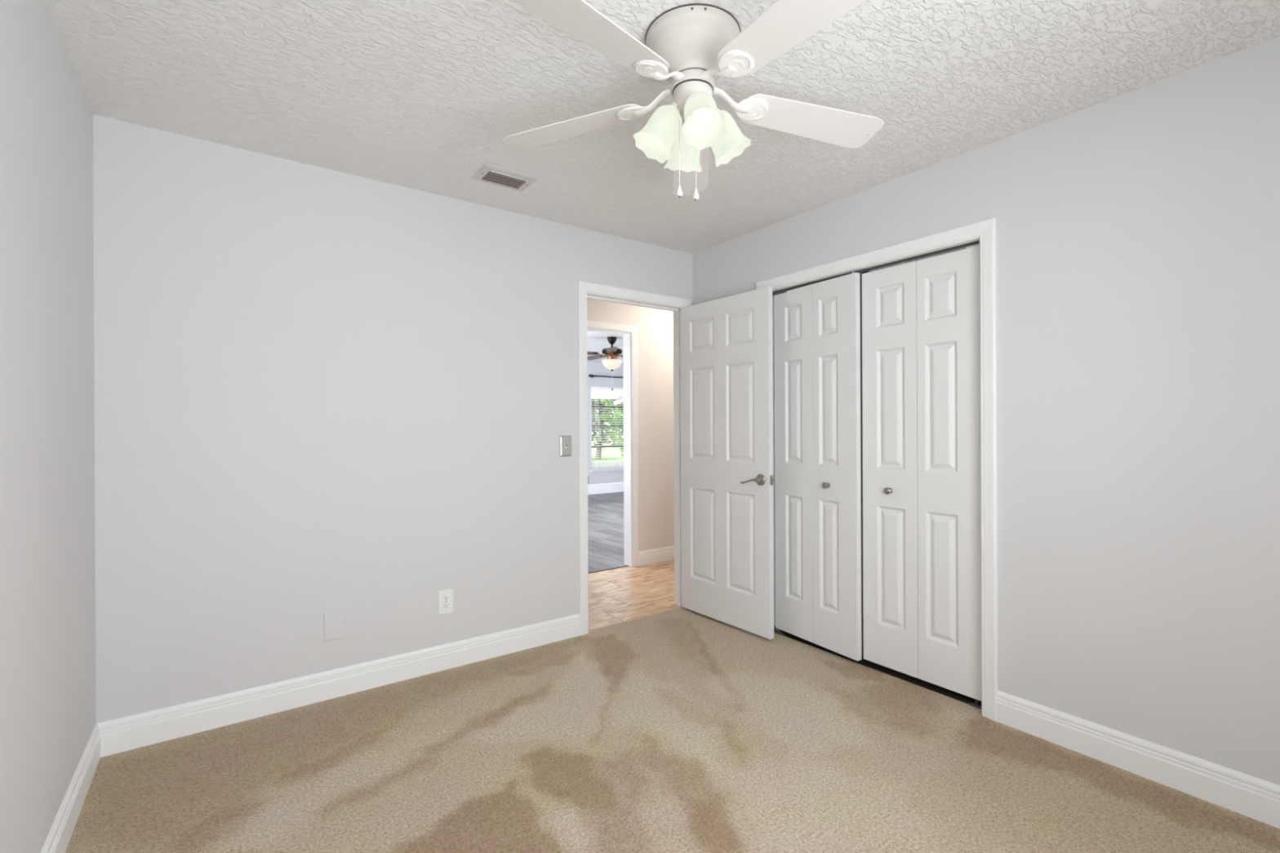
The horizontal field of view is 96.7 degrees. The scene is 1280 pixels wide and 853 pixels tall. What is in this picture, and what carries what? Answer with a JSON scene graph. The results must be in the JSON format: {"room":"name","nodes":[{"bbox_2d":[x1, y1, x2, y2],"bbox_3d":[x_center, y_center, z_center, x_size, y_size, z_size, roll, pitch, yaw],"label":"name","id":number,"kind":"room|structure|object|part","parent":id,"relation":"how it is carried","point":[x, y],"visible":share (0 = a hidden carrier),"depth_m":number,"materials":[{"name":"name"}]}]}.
{"room":"empty bedroom","nodes":[
{"label":"empty bedroom","id":0,"kind":"room"},
{"bbox_2d":[0,0,95,852],"bbox_3d":[-1.108,0.031,0.752,0.115,2.440,3.415,0,0,-36],"label":"wall","id":1,"kind":"structure","parent":0,"point":[47,566],"depth_m":1.54,"materials":[{"name":"grey paint"}]},
{"bbox_2d":[40,724,100,852],"bbox_3d":[-1.085,1.187,0.837,0.014,0.127,3.300,0,0,-36],"label":"baseboard","id":2,"kind":"structure","parent":1,"relation":"attached to","point":[59,837],"depth_m":1.79,"materials":[{"name":"white paint"}]},
{"bbox_2d":[93,114,692,723],"bbox_3d":[-0.932,0.029,3.069,3.140,2.440,0.115,0,0,-36],"label":"wall","id":3,"kind":"structure","parent":0,"point":[318,391],"depth_m":2.59,"materials":[{"name":"grey paint"}]},
{"bbox_2d":[324,610,342,641],"bbox_3d":[-1.418,0.922,2.635,0.078,0.128,0.006,0,0,-36],"label":"blank wall plate","id":4,"kind":"object","parent":3,"relation":"attached to","point":[333,621],"visible":1,"depth_m":2.63,"materials":[{"name":"white plastic"}]},
{"bbox_2d":[95,613,580,757],"bbox_3d":[-1.210,1.187,2.781,2.111,0.127,0.014,0,0,-36],"label":"baseboard","id":5,"kind":"structure","parent":3,"relation":"attached to","point":[120,735],"depth_m":2.58,"materials":[{"name":"white paint"}]},
{"bbox_2d":[438,588,453,614],"bbox_3d":[-1.001,0.905,2.939,0.078,0.122,0.009,0,0,-36],"label":"wall outlet","id":6,"kind":"object","parent":3,"relation":"attached to","point":[446,606],"visible":1,"depth_m":2.94,"materials":[{"name":"white plastic"}]},
{"bbox_2d":[442,602,449,608],"bbox_3d":[-1.000,0.924,2.938,0.034,0.028,0.003,0,0,-36],"label":"receptacle","id":7,"kind":"object","parent":6,"relation":"attached to","point":[445,605],"depth_m":2.94,"materials":[{"name":"white plastic"}]},
{"bbox_2d":[442,595,449,601],"bbox_3d":[-1.000,0.885,2.938,0.034,0.028,0.003,0,0,-36],"label":"receptacle","id":8,"kind":"object","parent":6,"relation":"attached to","point":[445,597],"depth_m":2.94,"materials":[{"name":"white plastic"}]},
{"bbox_2d":[559,435,571,456],"bbox_3d":[-0.433,0.115,3.350,0.078,0.122,0.021,0,0,-36],"label":"light switch","id":9,"kind":"object","parent":3,"relation":"attached to","point":[565,442],"visible":1,"depth_m":3.35,"materials":[{"name":"plastic"}]},
{"bbox_2d":[577,280,692,635],"bbox_3d":[-0.039,0.187,3.723,0.901,2.117,0.150,0,0,-36],"label":"door frame","id":10,"kind":"structure","parent":3,"relation":"attached to","point":[586,290],"depth_m":3.49,"materials":[{"name":"white paint"}]},
{"bbox_3d":[-0.078,0.187,3.776,0.901,2.117,0.018,0,0,-36],"label":"hall casing","id":11,"kind":"part","parent":10,"relation":"part of","materials":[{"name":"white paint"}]},
{"bbox_2d":[680,286,773,639],"bbox_3d":[0.525,0.211,3.582,0.137,2.028,0.784,0,0,-38],"label":"door","id":12,"kind":"structure","parent":10,"relation":"attached to","point":[726,343],"depth_m":3.54,"materials":[{"name":"white paint"}]},
{"bbox_3d":[0.637,0.321,3.342,0.021,0.038,0.126,0,0,-38],"label":"lever","id":13,"kind":"part","parent":12,"relation":"part of","materials":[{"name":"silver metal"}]},
{"bbox_3d":[0.686,0.310,3.307,0.047,0.068,0.068,0,0,-38],"label":"handle","id":14,"kind":"part","parent":12,"relation":"part of","materials":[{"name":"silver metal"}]},
{"bbox_3d":[0.757,0.309,3.280,0.025,0.057,0.002,0,0,-38],"label":"latch plate","id":15,"kind":"part","parent":12,"relation":"part of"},
{"bbox_2d":[586,330,622,364],"bbox_3d":[-0.015,-1.246,8.189,6.800,0.100,4.755,0,0,-36],"label":"ceiling","id":16,"kind":"structure","parent":0,"point":[597,341],"depth_m":8.16,"materials":[{"name":"white paint"}]},
{"bbox_2d":[586,336,622,390],"bbox_3d":[-0.403,-0.839,7.660,1.263,0.710,1.222,0,0,-36],"label":"ceiling fan","id":17,"kind":"object","parent":16,"relation":"hanging from","point":[611,363],"visible":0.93,"depth_m":7.56,"materials":[{"name":"brown metal"}]},
{"bbox_3d":[-0.775,-0.964,7.480,0.455,0.035,0.138,0,0,-20],"label":"blade","id":18,"kind":"part","parent":17,"relation":"part of","materials":[{"name":"brown wood"}]},
{"bbox_3d":[-0.638,-0.965,7.963,0.138,0.035,0.455,0,0,-38],"label":"blade","id":19,"kind":"part","parent":17,"relation":"part of","materials":[{"name":"brown wood"}]},
{"bbox_3d":[-0.357,-0.966,7.200,0.138,0.035,0.455,0,0,-2],"label":"blade","id":20,"kind":"part","parent":17,"relation":"part of","materials":[{"name":"brown wood"}]},
{"bbox_3d":[-0.374,-1.008,7.628,0.272,0.103,0.272,0,0,-36],"label":"motor","id":21,"kind":"part","parent":17,"relation":"part of","materials":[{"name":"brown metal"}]},
{"bbox_3d":[-0.373,-0.824,7.628,0.280,0.124,0.280,0,0,-36],"label":"lamp shade","id":22,"kind":"part","parent":17,"relation":"part of","materials":[{"name":"white glass"}]},
{"bbox_2d":[586,361,623,484],"bbox_3d":[-1.456,0.030,10.164,7.000,2.440,0.140,0,0,-36],"label":"wall","id":23,"kind":"structure","parent":0,"point":[593,368],"depth_m":10.60,"materials":[{"name":"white paint"}]},
{"bbox_2d":[587,482,623,494],"bbox_3d":[-1.405,1.160,10.101,6.800,0.180,0.016,0,0,-36],"label":"baseboard","id":24,"kind":"structure","parent":23,"relation":"attached to","point":[615,486],"depth_m":10.65,"materials":[{"name":"white paint"}]},
{"bbox_2d":[588,374,622,377],"bbox_3d":[0.079,-0.929,11.133,2.552,0.070,0.115,0,0,-36],"label":"curtain rod","id":25,"kind":"object","parent":23,"relation":"attached to","point":[589,375],"visible":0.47,"depth_m":10.52,"materials":[{"name":"black metal"}]},
{"bbox_2d":[589,390,623,471],"bbox_3d":[-0.052,0.042,11.152,2.225,1.567,0.145,0,0,-36],"label":"window","id":26,"kind":"structure","parent":23,"relation":"in","point":[614,406],"depth_m":10.71,"materials":[{"name":"white paint"}]},
{"bbox_3d":[-0.030,0.814,11.129,2.225,0.022,0.085,0,0,-36],"label":"sill","id":27,"kind":"part","parent":26,"relation":"part of","materials":[{"name":"white paint"}]},
{"bbox_2d":[591,386,623,470],"bbox_3d":[-0.036,0.027,11.131,2.153,1.533,0.074,0,0,-36],"label":"window blind","id":28,"kind":"object","parent":26,"relation":"attached to","point":[615,465],"visible":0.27,"depth_m":10.68,"materials":[{"name":"white plastic"}]},
{"bbox_3d":[-0.784,0.054,10.591,0.004,1.465,0.058,0,0,-36],"label":"ladder cord","id":29,"kind":"part","parent":28,"relation":"part of","materials":[{"name":"white fabric"}]},
{"bbox_3d":[-0.037,0.783,11.137,2.149,0.020,0.050,0,0,-36],"label":"rail","id":30,"kind":"part","parent":28,"relation":"part of","materials":[{"name":"white plastic"}]},
{"bbox_3d":[-0.445,0.053,10.840,0.004,1.465,0.058,0,0,-36],"label":"ladder cord","id":31,"kind":"part","parent":28,"relation":"part of","materials":[{"name":"white fabric"}]},
{"bbox_2d":[591,390,623,399],"bbox_3d":[0.861,-0.821,13.426,12.000,0.320,2.380,0,0,-36],"label":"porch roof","id":32,"kind":"structure","parent":23,"relation":"attached to","point":[612,394],"depth_m":13.58,"materials":[{"name":"white"}]},
{"bbox_2d":[613,397,623,404],"bbox_3d":[-0.381,-0.666,13.793,0.606,0.313,0.100,0,0,-36],"label":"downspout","id":33,"kind":"object","parent":32,"relation":"attached to","point":[620,400],"visible":0.35,"depth_m":13.67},
{"bbox_2d":[586,298,674,551],"bbox_3d":[-0.587,0.028,4.748,5.800,2.440,0.115,0,0,-36],"label":"wall","id":34,"kind":"structure","parent":0,"point":[655,495],"depth_m":5.19,"materials":[{"name":"beige paint"}]},
{"bbox_2d":[586,320,638,567],"bbox_3d":[-0.438,0.177,4.846,0.945,2.140,0.132,0,0,-36],"label":"door frame","id":35,"kind":"structure","parent":34,"relation":"attached to","point":[629,332],"depth_m":5.06,"materials":[{"name":"white paint"}]},
{"bbox_2d":[638,546,674,566],"bbox_3d":[-0.544,1.184,4.696,5.600,0.127,0.014,0,0,-36],"label":"baseboard","id":36,"kind":"structure","parent":34,"relation":"attached to","point":[665,553],"depth_m":5.20,"materials":[{"name":"white paint"}]},
{"bbox_2d":[45,0,1279,253],"bbox_3d":[0.118,-1.245,1.726,3.255,0.100,3.530,0,0,-36],"label":"ceiling","id":37,"kind":"structure","parent":0,"point":[419,95],"depth_m":1.98,"materials":[{"name":"white paint"}]},
{"bbox_2d":[471,163,538,191],"bbox_3d":[-0.647,-1.185,2.731,0.264,0.012,0.190,0,0,-36],"label":"ceiling vent","id":38,"kind":"object","parent":37,"relation":"in","point":[487,173],"visible":1,"depth_m":2.71,"materials":[{"name":"metal"}]},
{"bbox_2d":[502,0,884,200],"bbox_3d":[0.179,-0.937,1.719,1.288,0.517,1.241,0,0,-36],"label":"ceiling fan","id":39,"kind":"object","parent":37,"relation":"hanging from","point":[689,47],"visible":1,"depth_m":1.68,"materials":[{"name":"wood"}]},
{"bbox_3d":[-0.221,-0.999,1.904,0.495,0.032,0.148,-3,-1,21],"label":"blade","id":40,"kind":"part","parent":39,"relation":"part of","materials":[{"name":"white wood"}]},
{"bbox_3d":[-0.108,-1.000,1.445,0.148,0.032,0.495,0,3,41],"label":"blade","id":41,"kind":"part","parent":39,"relation":"part of","materials":[{"name":"white wood"}]},
{"bbox_3d":[-0.050,-1.000,1.839,0.042,0.016,0.065,-3,-1,21],"label":"iron moulding","id":42,"kind":"part","parent":39,"relation":"part of","materials":[{"name":"metal"}]},
{"bbox_3d":[0.011,-1.000,1.584,0.065,0.016,0.042,0,3,41],"label":"iron moulding","id":43,"kind":"part","parent":39,"relation":"part of","materials":[{"name":"metal"}]},
{"bbox_3d":[0.050,-0.894,1.741,0.146,0.158,0.129,0,0,-36],"label":"lamp shade","id":44,"kind":"part","parent":39,"relation":"part of","materials":[{"name":"white glass"}]},
{"bbox_3d":[0.118,-0.847,1.715,0.003,0.245,0.002,0,0,-36],"label":"pull chain","id":45,"kind":"part","parent":39,"relation":"part of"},
{"bbox_3d":[0.119,-0.710,1.715,0.018,0.034,0.018,0,0,-36],"label":"chain pull","id":46,"kind":"part","parent":39,"relation":"part of","materials":[{"name":"white plastic"}]},
{"bbox_3d":[0.149,-0.894,1.868,0.129,0.158,0.146,0,0,-36],"label":"lamp shade","id":47,"kind":"part","parent":39,"relation":"part of","materials":[{"name":"white glass"}]},
{"bbox_3d":[0.194,-1.001,2.166,0.148,0.032,0.495,0,-3,4],"label":"blade","id":48,"kind":"part","parent":39,"relation":"part of","materials":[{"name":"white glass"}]},
{"bbox_3d":[0.168,-0.842,1.710,0.003,0.257,0.002,0,0,-36],"label":"pull chain","id":49,"kind":"part","parent":39,"relation":"part of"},
{"bbox_3d":[0.168,-0.698,1.710,0.018,0.034,0.018,0,0,-36],"label":"chain pull","id":50,"kind":"part","parent":39,"relation":"part of","materials":[{"name":"white plastic"}]},
{"bbox_3d":[0.177,-0.909,1.658,0.049,0.074,0.058,0,0,-36],"label":"bulb","id":51,"kind":"part","parent":39,"relation":"part of","materials":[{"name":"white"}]},
{"bbox_3d":[0.178,-0.895,1.642,0.129,0.158,0.146,0,0,-36],"label":"lamp shade","id":52,"kind":"part","parent":39,"relation":"part of","materials":[{"name":"white glass"}]},
{"bbox_3d":[0.277,-0.895,1.770,0.146,0.158,0.129,0,0,-36],"label":"lamp shade","id":53,"kind":"part","parent":39,"relation":"part of","materials":[{"name":"white glass"}]},
{"bbox_3d":[0.281,-1.002,1.559,0.065,0.016,0.042,0,3,-31],"label":"iron moulding","id":54,"kind":"part","parent":39,"relation":"part of","materials":[{"name":"metal"}]},
{"bbox_3d":[0.383,-1.002,1.819,0.042,0.016,0.065,3,-1,-17],"label":"iron moulding","id":55,"kind":"part","parent":39,"relation":"part of","materials":[{"name":"metal"}]},
{"bbox_3d":[0.378,-1.002,1.404,0.148,0.032,0.495,0,3,-31],"label":"blade","id":56,"kind":"part","parent":39,"relation":"part of","materials":[{"name":"white wood"}]},
{"bbox_3d":[0.558,-1.003,1.872,0.495,0.032,0.148,3,-1,-17],"label":"blade","id":57,"kind":"part","parent":39,"relation":"part of","materials":[{"name":"white wood"}]},
{"bbox_2d":[65,607,1279,852],"bbox_3d":[0.140,1.245,1.753,3.073,0.001,3.330,0,0,-36],"label":"floor","id":58,"kind":"structure","parent":0,"point":[681,730],"depth_m":2.04,"materials":[{"name":"beige carpet"}]},
{"bbox_2d":[587,491,981,705],"bbox_3d":[0.573,1.303,5.711,8.800,0.119,9.435,0,0,-36],"label":"floor","id":59,"kind":"structure","parent":0,"point":[621,594],"depth_m":4.51,"materials":[{"name":"tile"}]},
{"bbox_2d":[588,564,628,573],"bbox_3d":[-0.437,1.246,4.851,0.815,0.006,0.020,0,0,-36],"label":"trim","id":60,"kind":"structure","parent":59,"relation":"on","point":[627,565],"depth_m":4.96,"materials":[{"name":"metal"}]},
{"bbox_2d":[860,275,862,617],"bbox_3d":[1.456,-0.006,3.198,0.635,2.490,1.900,0,0,-36],"label":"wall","id":61,"kind":"structure","parent":0,"point":[861,441],"depth_m":3.68,"materials":[{"name":"paint"}]},
{"bbox_2d":[692,35,1279,785],"bbox_3d":[1.390,0.019,2.654,0.115,2.440,3.530,0,0,-36],"label":"wall","id":62,"kind":"structure","parent":0,"point":[1138,230],"depth_m":2.04,"materials":[{"name":"grey paint"}]},
{"bbox_2d":[773,271,862,661],"bbox_3d":[0.967,0.202,3.187,0.078,2.019,0.583,0,0,-32],"label":"door","id":63,"kind":"structure","parent":62,"relation":"in","point":[817,326],"depth_m":3.15,"materials":[{"name":"white paint"}]},
{"bbox_3d":[1.007,0.319,3.084,0.036,0.034,0.034,0,0,-32],"label":"knob","id":64,"kind":"part","parent":63,"relation":"part of","materials":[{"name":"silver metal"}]},
{"bbox_2d":[755,217,997,721],"bbox_3d":[1.152,0.182,2.965,0.132,2.117,1.326,0,0,-36],"label":"trim","id":65,"kind":"structure","parent":62,"relation":"attached to","point":[983,233],"depth_m":2.43,"materials":[{"name":"white paint"}]},
{"bbox_2d":[862,244,981,701],"bbox_3d":[1.325,0.197,2.722,0.078,2.013,0.577,0,0,-36],"label":"door","id":66,"kind":"structure","parent":62,"relation":"in","point":[921,397],"depth_m":2.69,"materials":[{"name":"white paint"}]},
{"bbox_3d":[1.229,0.318,2.819,0.036,0.034,0.034,0,0,-36],"label":"knob","id":67,"kind":"part","parent":66,"relation":"part of","materials":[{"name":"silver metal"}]},
{"bbox_2d":[995,690,1279,828],"bbox_3d":[1.343,1.176,2.616,0.014,0.127,3.300,0,0,-36],"label":"baseboard","id":68,"kind":"structure","parent":62,"relation":"attached to","point":[1254,797],"depth_m":2.00,"materials":[{"name":"white paint"}]},
{"label":"outside","id":69,"kind":"structure","parent":0,"visible":0},
{"bbox_2d":[591,436,623,466],"bbox_3d":[-3.948,1.502,43.690,80.000,0.200,50.780,0,0,-36],"label":"lawn","id":70,"kind":"structure","parent":69,"point":[611,457],"depth_m":28.25,"materials":[{"name":"green plant"}]},
{"bbox_2d":[591,399,623,458],"bbox_3d":[-1.735,-1.693,24.791,4.302,6.204,4.200,0,0,-36],"label":"tree","id":71,"kind":"object","parent":70,"relation":"on","point":[598,402],"visible":0.06,"depth_m":24.27,"materials":[{"name":"green plant"}]},
{"bbox_2d":[599,399,623,456],"bbox_3d":[-0.386,-0.362,18.262,1.925,3.557,1.879,0,0,-36],"label":"tree","id":72,"kind":"object","parent":70,"relation":"on","point":[617,411],"visible":0.12,"depth_m":17.99,"materials":[{"name":"green plant"}]}
]}

